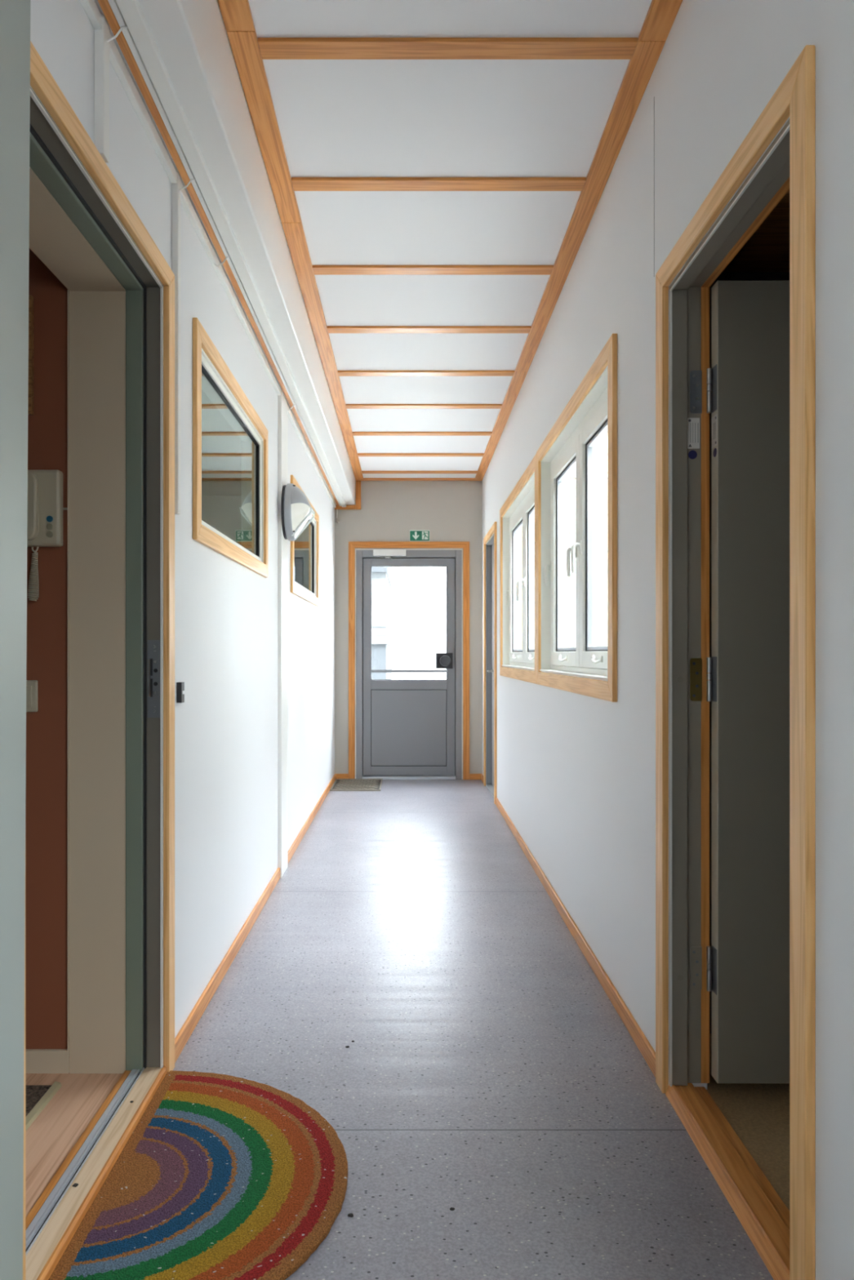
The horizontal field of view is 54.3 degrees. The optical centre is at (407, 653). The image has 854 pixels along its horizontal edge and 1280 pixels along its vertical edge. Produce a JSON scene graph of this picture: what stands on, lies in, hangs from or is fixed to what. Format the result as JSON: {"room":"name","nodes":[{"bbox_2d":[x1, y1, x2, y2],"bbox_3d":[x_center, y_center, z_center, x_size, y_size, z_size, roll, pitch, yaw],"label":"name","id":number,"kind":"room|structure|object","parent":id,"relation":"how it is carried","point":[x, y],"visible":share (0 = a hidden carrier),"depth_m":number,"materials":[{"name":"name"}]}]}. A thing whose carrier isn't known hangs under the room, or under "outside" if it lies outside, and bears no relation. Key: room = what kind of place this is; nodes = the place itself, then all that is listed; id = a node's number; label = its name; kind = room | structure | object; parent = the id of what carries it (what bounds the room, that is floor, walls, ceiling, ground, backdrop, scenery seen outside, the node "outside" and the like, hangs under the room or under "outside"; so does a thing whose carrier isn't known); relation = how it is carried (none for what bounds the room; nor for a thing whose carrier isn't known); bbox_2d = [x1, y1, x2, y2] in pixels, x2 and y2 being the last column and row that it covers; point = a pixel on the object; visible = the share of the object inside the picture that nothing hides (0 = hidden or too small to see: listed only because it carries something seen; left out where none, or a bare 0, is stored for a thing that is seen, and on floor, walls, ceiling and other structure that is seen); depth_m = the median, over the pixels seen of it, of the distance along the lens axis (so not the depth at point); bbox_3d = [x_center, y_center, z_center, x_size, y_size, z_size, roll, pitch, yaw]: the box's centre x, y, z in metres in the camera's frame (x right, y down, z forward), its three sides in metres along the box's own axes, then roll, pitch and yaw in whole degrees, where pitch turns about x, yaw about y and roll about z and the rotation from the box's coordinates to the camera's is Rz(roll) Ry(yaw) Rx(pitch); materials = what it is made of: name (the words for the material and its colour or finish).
{"room":"corridor","nodes":[
{"label":"corridor","id":0,"kind":"room"},
{"bbox_2d":[26,248,67,1048],"bbox_3d":[-1.756,-0.121,2.361,1.688,2.550,0.208,0,0,0],"label":"wall","id":1,"kind":"structure","parent":0,"point":[46,728],"depth_m":2.26,"materials":[{"name":"brown paint"}]},
{"bbox_2d":[28,294,34,415],"bbox_3d":[-1.216,-0.806,2.248,0.408,0.320,0.018,0,0,0],"label":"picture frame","id":2,"kind":"object","parent":1,"relation":"attached to","point":[31,300],"visible":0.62,"depth_m":2.24,"materials":[{"name":"brown wood"}]},
{"bbox_2d":[26,680,38,711],"bbox_3d":[-1.042,0.115,2.250,0.085,0.086,0.014,0,0,0],"label":"light switch","id":3,"kind":"object","parent":1,"relation":"attached to","point":[32,686],"visible":0.41,"depth_m":2.25,"materials":[{"name":"beige plastic"}]},
{"bbox_2d":[27,470,67,600],"bbox_3d":[-1.020,-0.317,2.230,0.211,0.352,0.054,0,0,0],"label":"phone","id":4,"kind":"object","parent":1,"relation":"attached to","point":[46,508],"visible":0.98,"depth_m":2.23,"materials":[{"name":"beige plastic"}]},
{"bbox_2d":[26,1048,69,1073],"bbox_3d":[-1.756,1.103,2.251,1.687,0.062,0.012,0,0,0],"label":"baseboard","id":5,"kind":"structure","parent":1,"relation":"attached to","point":[37,1060],"depth_m":2.25,"materials":[{"name":"beige wood"}]},
{"bbox_2d":[26,1073,123,1217],"bbox_3d":[-1.680,1.169,0.823,1.840,0.070,2.846,0,0,0],"label":"floor","id":6,"kind":"structure","parent":0,"point":[52,1135],"depth_m":2.02,"materials":[{"name":"brown wood"}]},
{"bbox_2d":[26,1080,62,1130],"bbox_3d":[-1.403,1.127,1.690,0.995,0.014,0.980,0,0,0],"label":"doormat","id":7,"kind":"object","parent":6,"relation":"on","point":[37,1096],"visible":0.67,"depth_m":2.10,"materials":[{"name":"beige"}]},
{"bbox_2d":[29,166,125,291],"bbox_3d":[-0.836,-1.113,1.573,0.152,0.267,1.346,0,0,0],"label":"ceiling reveal","id":8,"kind":"structure","parent":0,"point":[55,238],"depth_m":2.01,"materials":[{"name":"beige paint"}]},
{"bbox_2d":[69,291,125,1073],"bbox_3d":[-0.836,0.086,2.356,0.152,2.135,0.218,0,0,0],"label":"wall reveal","id":9,"kind":"structure","parent":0,"point":[97,319],"depth_m":2.25,"materials":[{"name":"beige paint"}]},
{"bbox_2d":[67,289,69,1051],"bbox_3d":[-0.914,0.045,2.250,0.004,2.053,0.014,0,0,0],"label":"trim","id":10,"kind":"structure","parent":9,"relation":"attached to","point":[68,290],"depth_m":2.24,"materials":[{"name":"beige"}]},
{"bbox_2d":[176,682,184,702],"bbox_3d":[-0.658,0.113,2.413,0.014,0.059,0.030,0,0,0],"label":"light switch","id":11,"kind":"object","parent":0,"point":[180,686],"depth_m":2.40,"materials":[{"name":"grey plastic"}]},
{"bbox_2d":[30,0,334,1038],"bbox_3d":[-0.715,-0.246,2.360,0.100,2.800,10.720,0,0,0],"label":"wall","id":12,"kind":"structure","parent":0,"point":[226,612],"depth_m":2.98,"materials":[{"name":"white paint"}]},
{"bbox_2d":[0,0,174,1279],"bbox_3d":[-0.669,0.049,1.386,0.176,2.210,1.865,0,0,-4],"label":"door frame","id":13,"kind":"structure","parent":12,"relation":"in","point":[33,1246],"depth_m":1.82,"materials":[{"name":"brown wood"}]},
{"bbox_2d":[80,0,102,29],"bbox_3d":[-0.656,-1.339,-0.615,0.017,0.030,4.770,0,0,0],"label":"trim","id":14,"kind":"structure","parent":12,"relation":"attached to","point":[90,6],"depth_m":1.73,"materials":[{"name":"white paint"}]},
{"bbox_2d":[93,13,109,162],"bbox_3d":[-0.654,-1.210,1.782,0.021,0.297,0.035,0,0,0],"label":"trim","id":15,"kind":"structure","parent":12,"relation":"attached to","point":[101,47],"depth_m":1.76,"materials":[{"name":"white paint"}]},
{"bbox_2d":[109,32,177,183],"bbox_3d":[-0.656,-1.339,2.072,0.017,0.030,0.545,0,0,0],"label":"trim","id":16,"kind":"structure","parent":12,"relation":"attached to","point":[116,60],"depth_m":2.04,"materials":[{"name":"white paint"}]},
{"bbox_2d":[171,172,180,514],"bbox_3d":[-0.655,-0.877,2.358,0.019,0.962,0.027,0,0,0],"label":"trim","id":17,"kind":"structure","parent":12,"relation":"attached to","point":[175,193],"depth_m":2.35,"materials":[{"name":"white paint"}]},
{"bbox_2d":[94,0,355,504],"bbox_3d":[-0.570,-1.516,2.300,0.191,0.317,10.600,0,0,0],"label":"boxing","id":18,"kind":"structure","parent":12,"relation":"attached to","point":[191,38],"depth_m":2.48,"materials":[{"name":"white paint"}]},
{"bbox_2d":[106,26,128,42],"bbox_3d":[-0.627,-1.329,1.785,0.055,0.035,0.004,0,0,0],"label":"clip","id":19,"kind":"object","parent":18,"relation":"attached to","point":[125,27],"visible":0.96,"depth_m":1.78,"materials":[{"name":"white paint"}]},
{"bbox_2d":[179,178,195,191],"bbox_3d":[-0.627,-1.329,2.358,0.055,0.035,0.004,0,0,0],"label":"clip","id":20,"kind":"object","parent":18,"relation":"attached to","point":[189,182],"visible":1,"depth_m":2.36,"materials":[{"name":"white paint"}]},
{"bbox_2d":[213,256,230,266],"bbox_3d":[-0.627,-1.329,2.820,0.055,0.035,0.004,0,0,0],"label":"clip","id":21,"kind":"object","parent":18,"relation":"attached to","point":[223,262],"visible":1,"depth_m":2.82,"materials":[{"name":"white paint"}]},
{"bbox_2d":[335,509,340,524],"bbox_3d":[-0.635,-1.253,7.603,0.042,0.136,0.029,0,0,0],"label":"hanging cable","id":22,"kind":"object","parent":18,"relation":"hanging from","point":[336,518],"visible":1,"depth_m":7.60,"materials":[{"name":"white paint"}]},
{"bbox_2d":[174,867,279,1062],"bbox_3d":[-0.659,1.127,3.298,0.012,0.055,1.952,0,0,0],"label":"baseboard","id":23,"kind":"structure","parent":12,"relation":"attached to","point":[188,1028],"depth_m":2.90,"materials":[{"name":"brown wood"}]},
{"bbox_2d":[192,317,267,577],"bbox_3d":[-0.703,-0.698,3.231,0.105,0.687,1.311,0,0,0],"label":"window","id":24,"kind":"structure","parent":12,"relation":"in","point":[211,374],"depth_m":3.21,"materials":[{"name":"brown wood"}]},
{"bbox_2d":[180,181,280,395],"bbox_3d":[-0.656,-1.339,3.322,0.017,0.030,1.895,0,0,0],"label":"trim","id":25,"kind":"structure","parent":12,"relation":"attached to","point":[184,199],"depth_m":2.96,"materials":[{"name":"white paint"}]},
{"bbox_2d":[278,389,288,878],"bbox_3d":[-0.655,-0.102,4.386,0.019,2.512,0.222,0,0,0],"label":"trim","id":26,"kind":"structure","parent":12,"relation":"attached to","point":[282,402],"depth_m":4.29,"materials":[{"name":"white paint"}]},
{"bbox_2d":[280,483,315,541],"bbox_3d":[-0.570,-0.746,4.395,0.152,0.300,0.300,0,0,0],"label":"wall lamp","id":27,"kind":"object","parent":12,"relation":"attached to","point":[296,510],"visible":1,"depth_m":4.29,"materials":[{"name":"grey plastic"}]},
{"bbox_2d":[290,485,311,506],"bbox_3d":[-0.555,-0.825,4.395,0.103,0.138,0.294,0,0,0],"label":"hood","id":28,"kind":"object","parent":27,"relation":"attached to","point":[298,498],"depth_m":4.29,"materials":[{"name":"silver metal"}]},
{"bbox_2d":[291,502,315,538],"bbox_3d":[-0.550,-0.690,4.395,0.112,0.171,0.290,0,0,0],"label":"diffuser","id":29,"kind":"object","parent":27,"relation":"attached to","point":[301,513],"depth_m":4.31,"materials":[{"name":"white plastic"}]},
{"bbox_2d":[290,475,319,606],"bbox_3d":[-0.703,-0.682,5.423,0.105,0.668,1.393,0,0,0],"label":"window","id":30,"kind":"structure","parent":12,"relation":"in","point":[304,550],"depth_m":5.64,"materials":[{"name":"brown wood"}]},
{"bbox_2d":[288,773,335,862],"bbox_3d":[-0.659,1.127,6.052,0.012,0.055,3.108,0,0,0],"label":"baseboard","id":31,"kind":"structure","parent":12,"relation":"attached to","point":[297,841],"depth_m":5.52,"materials":[{"name":"brown wood"}]},
{"bbox_2d":[288,405,335,507],"bbox_3d":[-0.656,-1.339,6.025,0.017,0.030,3.050,0,0,0],"label":"trim","id":32,"kind":"structure","parent":12,"relation":"attached to","point":[291,416],"depth_m":5.48,"materials":[{"name":"white paint"}]},
{"bbox_2d":[201,480,482,773],"bbox_3d":[-1.208,-0.246,7.680,3.785,2.800,0.120,0,0,0],"label":"wall","id":33,"kind":"structure","parent":0,"point":[451,510],"depth_m":7.62,"materials":[{"name":"grey paint"}]},
{"bbox_2d":[335,773,348,778],"bbox_3d":[-0.602,1.127,7.614,0.126,0.055,0.013,0,0,0],"label":"baseboard","id":34,"kind":"structure","parent":33,"relation":"attached to","point":[337,775],"depth_m":7.61,"materials":[{"name":"brown wood"}]},
{"bbox_2d":[334,505,355,509],"bbox_3d":[-0.568,-1.337,7.610,0.194,0.039,0.020,0,0,0],"label":"trim","id":35,"kind":"structure","parent":33,"relation":"attached to","point":[348,507],"depth_m":7.60,"materials":[{"name":"brown wood"}]},
{"bbox_2d":[355,480,360,509],"bbox_3d":[-0.447,-1.450,7.610,0.046,0.263,0.020,0,0,0],"label":"trim","id":36,"kind":"structure","parent":33,"relation":"attached to","point":[357,482],"depth_m":7.60,"materials":[{"name":"brown wood"}]},
{"bbox_2d":[348,541,469,779],"bbox_3d":[0.015,0.065,7.639,1.106,2.178,0.142,0,0,0],"label":"door","id":37,"kind":"structure","parent":33,"relation":"in","point":[399,729],"depth_m":7.63,"materials":[{"name":"grey metal"}]},
{"bbox_2d":[355,478,482,480],"bbox_3d":[0.106,-1.602,7.583,1.157,0.042,0.074,0,0,0],"label":"trim","id":38,"kind":"structure","parent":33,"relation":"attached to","point":[363,479],"depth_m":7.56,"materials":[{"name":"brown wood"}]},
{"bbox_2d":[409,529,429,541],"bbox_3d":[0.113,-1.079,7.616,0.184,0.104,0.008,0,0,0],"label":"exit sign","id":39,"kind":"object","parent":33,"relation":"attached to","point":[415,535],"visible":1,"depth_m":7.61,"materials":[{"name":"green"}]},
{"bbox_2d":[469,773,480,779],"bbox_3d":[0.627,1.127,7.614,0.116,0.055,0.013,0,0,0],"label":"baseboard","id":40,"kind":"structure","parent":33,"relation":"attached to","point":[472,776],"depth_m":7.61,"materials":[{"name":"brown wood"}]},
{"bbox_2d":[217,0,652,478],"bbox_3d":[0.010,-1.663,2.310,1.350,0.142,10.620,0,0,0],"label":"ceiling","id":41,"kind":"structure","parent":0,"point":[335,117],"depth_m":2.78,"materials":[{"name":"white paint"}]},
{"bbox_2d":[217,0,254,31],"bbox_3d":[-0.435,-1.664,-0.415,0.074,0.081,5.170,0,0,0],"label":"trim","id":42,"kind":"structure","parent":41,"relation":"attached to","point":[237,15],"depth_m":2.12,"materials":[{"name":"brown wood"}]},
{"bbox_2d":[226,28,301,222],"bbox_3d":[-0.435,-1.640,2.646,0.074,0.048,0.948,0,0,0],"label":"trim","id":43,"kind":"structure","parent":41,"relation":"attached to","point":[244,45],"depth_m":2.52,"materials":[{"name":"brown wood"}]},
{"bbox_2d":[281,221,363,479],"bbox_3d":[-0.435,-1.619,5.333,0.074,0.075,4.424,0,0,0],"label":"trim","id":44,"kind":"structure","parent":41,"relation":"attached to","point":[295,235],"depth_m":4.07,"materials":[{"name":"brown wood"}]},
{"bbox_2d":[361,471,477,473],"bbox_3d":[0.107,-1.604,7.293,1.008,0.042,0.066,0,0,0],"label":"trim","id":45,"kind":"structure","parent":41,"relation":"attached to","point":[362,472],"depth_m":7.27,"materials":[{"name":"brown wood"}]},
{"bbox_2d":[357,453,484,456],"bbox_3d":[0.107,-1.609,6.673,1.008,0.042,0.066,0,0,0],"label":"trim","id":46,"kind":"structure","parent":41,"relation":"attached to","point":[358,454],"depth_m":6.64,"materials":[{"name":"brown wood"}]},
{"bbox_2d":[352,431,491,435],"bbox_3d":[0.107,-1.614,6.051,1.008,0.042,0.066,0,0,0],"label":"trim","id":47,"kind":"structure","parent":41,"relation":"attached to","point":[354,433],"depth_m":6.03,"materials":[{"name":"brown wood"}]},
{"bbox_2d":[346,404,502,408],"bbox_3d":[0.107,-1.619,5.398,1.008,0.042,0.066,0,0,0],"label":"trim","id":48,"kind":"structure","parent":41,"relation":"attached to","point":[348,406],"depth_m":5.37,"materials":[{"name":"brown wood"}]},
{"bbox_2d":[337,370,514,376],"bbox_3d":[0.107,-1.624,4.775,1.008,0.042,0.066,0,0,0],"label":"trim","id":49,"kind":"structure","parent":41,"relation":"attached to","point":[341,373],"depth_m":4.76,"materials":[{"name":"brown wood"}]},
{"bbox_2d":[327,325,530,333],"bbox_3d":[0.107,-1.629,4.145,1.008,0.042,0.066,0,0,0],"label":"trim","id":50,"kind":"structure","parent":41,"relation":"attached to","point":[331,329],"depth_m":4.13,"materials":[{"name":"brown wood"}]},
{"bbox_2d":[312,265,553,275],"bbox_3d":[0.107,-1.633,3.511,1.008,0.042,0.066,0,0,0],"label":"trim","id":51,"kind":"structure","parent":41,"relation":"attached to","point":[317,269],"depth_m":3.50,"materials":[{"name":"brown wood"}]},
{"bbox_2d":[291,177,586,191],"bbox_3d":[0.107,-1.638,2.878,1.008,0.042,0.066,0,0,0],"label":"trim","id":52,"kind":"structure","parent":41,"relation":"attached to","point":[299,184],"depth_m":2.87,"materials":[{"name":"brown wood"}]},
{"bbox_2d":[257,37,637,59],"bbox_3d":[0.107,-1.643,2.240,1.008,0.042,0.066,0,0,0],"label":"ceiling beam","id":53,"kind":"structure","parent":41,"relation":"attached to","point":[270,48],"depth_m":2.23,"materials":[{"name":"brown wood"}]},
{"bbox_2d":[173,779,773,1279],"bbox_3d":[0.010,1.214,2.360,1.390,0.120,10.720,0,0,0],"label":"floor","id":54,"kind":"structure","parent":0,"point":[488,1073],"depth_m":2.33,"materials":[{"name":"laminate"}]},
{"bbox_2d":[48,1070,347,1279],"bbox_3d":[-0.393,1.146,1.802,0.525,0.014,0.950,0,0,0],"label":"doormat","id":55,"kind":"object","parent":54,"relation":"on","point":[220,1176],"visible":1,"depth_m":1.76,"materials":[{"name":"multicoloured carpet"}]},
{"bbox_2d":[347,1213,353,1217],"bbox_3d":[-0.116,1.152,1.707,0.012,0.004,0.009,0,0,0],"label":"crumb","id":56,"kind":"object","parent":54,"relation":"on","point":[350,1215],"visible":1,"depth_m":1.71,"materials":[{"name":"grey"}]},
{"bbox_2d":[329,778,382,791],"bbox_3d":[-0.438,1.148,7.285,0.425,0.012,0.610,0,0,0],"label":"doormat","id":57,"kind":"object","parent":54,"relation":"on","point":[340,784],"depth_m":7.27,"materials":[{"name":"grey fabric"}]},
{"bbox_2d":[482,0,853,1279],"bbox_3d":[0.735,-0.256,2.360,0.100,2.820,10.720,0,0,0],"label":"wall","id":58,"kind":"structure","parent":0,"point":[575,773],"depth_m":2.32,"materials":[{"name":"white paint"}]},
{"bbox_2d":[483,521,496,804],"bbox_3d":[0.722,0.071,6.842,0.106,2.165,0.936,0,0,0],"label":"door","id":59,"kind":"structure","parent":58,"relation":"in","point":[489,548],"depth_m":7.24,"materials":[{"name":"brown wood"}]},
{"bbox_2d":[475,370,527,479],"bbox_3d":[0.648,-1.613,6.141,0.073,0.063,2.808,0,0,0],"label":"trim","id":60,"kind":"structure","parent":58,"relation":"attached to","point":[516,383],"depth_m":5.67,"materials":[{"name":"brown wood"}]},
{"bbox_2d":[499,453,536,684],"bbox_3d":[0.727,-0.441,5.165,0.117,1.198,1.709,0,0,0],"label":"window","id":61,"kind":"structure","parent":58,"relation":"in","point":[517,654],"depth_m":5.42,"materials":[{"name":"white wood"}]},
{"bbox_2d":[495,796,655,1077],"bbox_3d":[0.679,1.127,4.308,0.012,0.055,4.132,0,0,0],"label":"baseboard","id":62,"kind":"structure","parent":58,"relation":"attached to","point":[644,1046],"depth_m":3.03,"materials":[{"name":"brown wood"}]},
{"bbox_2d":[536,333,617,702],"bbox_3d":[0.727,-0.444,3.512,0.117,1.203,1.596,0,0,0],"label":"window","id":63,"kind":"structure","parent":58,"relation":"in","point":[588,669],"depth_m":3.47,"materials":[{"name":"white wood"}]},
{"bbox_2d":[515,37,665,371],"bbox_3d":[0.648,-1.634,3.471,0.073,0.060,2.528,0,0,0],"label":"trim","id":64,"kind":"structure","parent":58,"relation":"attached to","point":[646,55],"depth_m":2.82,"materials":[{"name":"brown wood"}]},
{"bbox_2d":[638,0,682,40],"bbox_3d":[0.648,-1.664,-0.398,0.073,0.081,5.205,0,0,0],"label":"trim","id":65,"kind":"structure","parent":58,"relation":"attached to","point":[660,16],"depth_m":2.13,"materials":[{"name":"brown wood"}]},
{"bbox_2d":[655,44,814,1279],"bbox_3d":[1.114,0.066,1.819,0.892,2.176,0.846,0,0,0],"label":"door","id":66,"kind":"structure","parent":58,"relation":"in","point":[757,390],"depth_m":2.13,"materials":[{"name":"brown wood"}]},
{"bbox_2d":[688,419,695,447],"bbox_3d":[0.747,-0.576,2.174,0.026,0.072,0.001,0,0,0],"label":"print","id":67,"kind":"object","parent":66,"relation":"attached to","point":[691,423],"depth_m":2.17,"materials":[{"name":"grey"}]},
{"bbox_2d":[706,1033,789,1210],"bbox_3d":[1.689,1.173,1.550,1.822,0.062,1.900,0,0,0],"label":"floor","id":68,"kind":"structure","parent":0,"point":[758,1113],"depth_m":2.04,"materials":[{"name":"brown wood"}]},
{"bbox_2d":[709,271,789,1033],"bbox_3d":[1.742,-0.146,2.550,1.915,2.600,0.100,0,0,0],"label":"wall","id":69,"kind":"structure","parent":0,"point":[723,276],"depth_m":2.50,"materials":[{"name":"grey paint"}]},
{"bbox_2d":[722,195,789,271],"bbox_3d":[1.742,-1.306,1.550,1.915,0.320,2.100,0,0,0],"label":"ceiling","id":70,"kind":"structure","parent":0,"point":[767,250],"depth_m":2.35,"materials":[{"name":"brown wood"}]},
{"bbox_3d":[0.010,-0.271,-3.050,1.350,2.850,0.100,0,0,0],"label":"wall","id":71,"kind":"structure","parent":0,"visible":0},
{"bbox_2d":[97,0,339,506],"bbox_3d":[-0.629,-1.353,2.295,0.022,0.010,10.590,0,0,0],"label":"trim","id":72,"kind":"structure","parent":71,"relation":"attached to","point":[104,5],"depth_m":2.36,"materials":[{"name":"white plastic"}]},
{"bbox_2d":[107,0,341,506],"bbox_3d":[-0.610,-1.351,2.295,0.014,0.014,10.590,0,0,0],"label":"trim","id":73,"kind":"structure","parent":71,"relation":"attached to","point":[113,3],"depth_m":2.37,"materials":[{"name":"white paint"}]},
{"bbox_2d":[115,0,346,506],"bbox_3d":[-0.578,-1.347,2.295,0.039,0.022,10.590,0,0,0],"label":"cable trunking","id":74,"kind":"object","parent":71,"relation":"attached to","point":[131,11],"depth_m":2.35,"materials":[{"name":"white paint"}]},
{"label":"outside","id":75,"kind":"structure","parent":0,"visible":0},
{"bbox_2d":[391,672,445,679],"bbox_3d":[0.000,1.364,33.870,80.000,0.180,52.259,0,0,0],"label":"ground","id":76,"kind":"structure","parent":75,"point":[394,675],"depth_m":47.51,"materials":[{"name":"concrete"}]},
{"bbox_2d":[371,567,392,679],"bbox_3d":[-2.680,-0.586,15.450,4.740,3.720,5.100,0,0,0],"label":"house","id":77,"kind":"structure","parent":76,"relation":"on","point":[381,577],"depth_m":13.00,"materials":[{"name":"stone"}]},
{"bbox_2d":[371,669,445,672],"bbox_3d":[0.250,0.727,9.300,5.500,1.094,0.040,0,0,0],"label":"railing","id":78,"kind":"object","parent":76,"relation":"on","point":[372,670],"visible":0.04,"depth_m":9.28,"materials":[{"name":"black metal"}]},
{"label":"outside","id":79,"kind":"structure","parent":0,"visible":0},
{"bbox_3d":[20.398,1.364,5.175,39.205,0.180,5.130,0,0,0],"label":"yard","id":80,"kind":"structure","parent":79,"visible":0},
{"bbox_2d":[533,431,607,648],"bbox_3d":[3.397,-0.486,6.325,5.205,3.520,0.150,0,0,0],"label":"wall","id":81,"kind":"structure","parent":80,"relation":"on","point":[601,446],"depth_m":6.25,"materials":[{"name":"white paint"}]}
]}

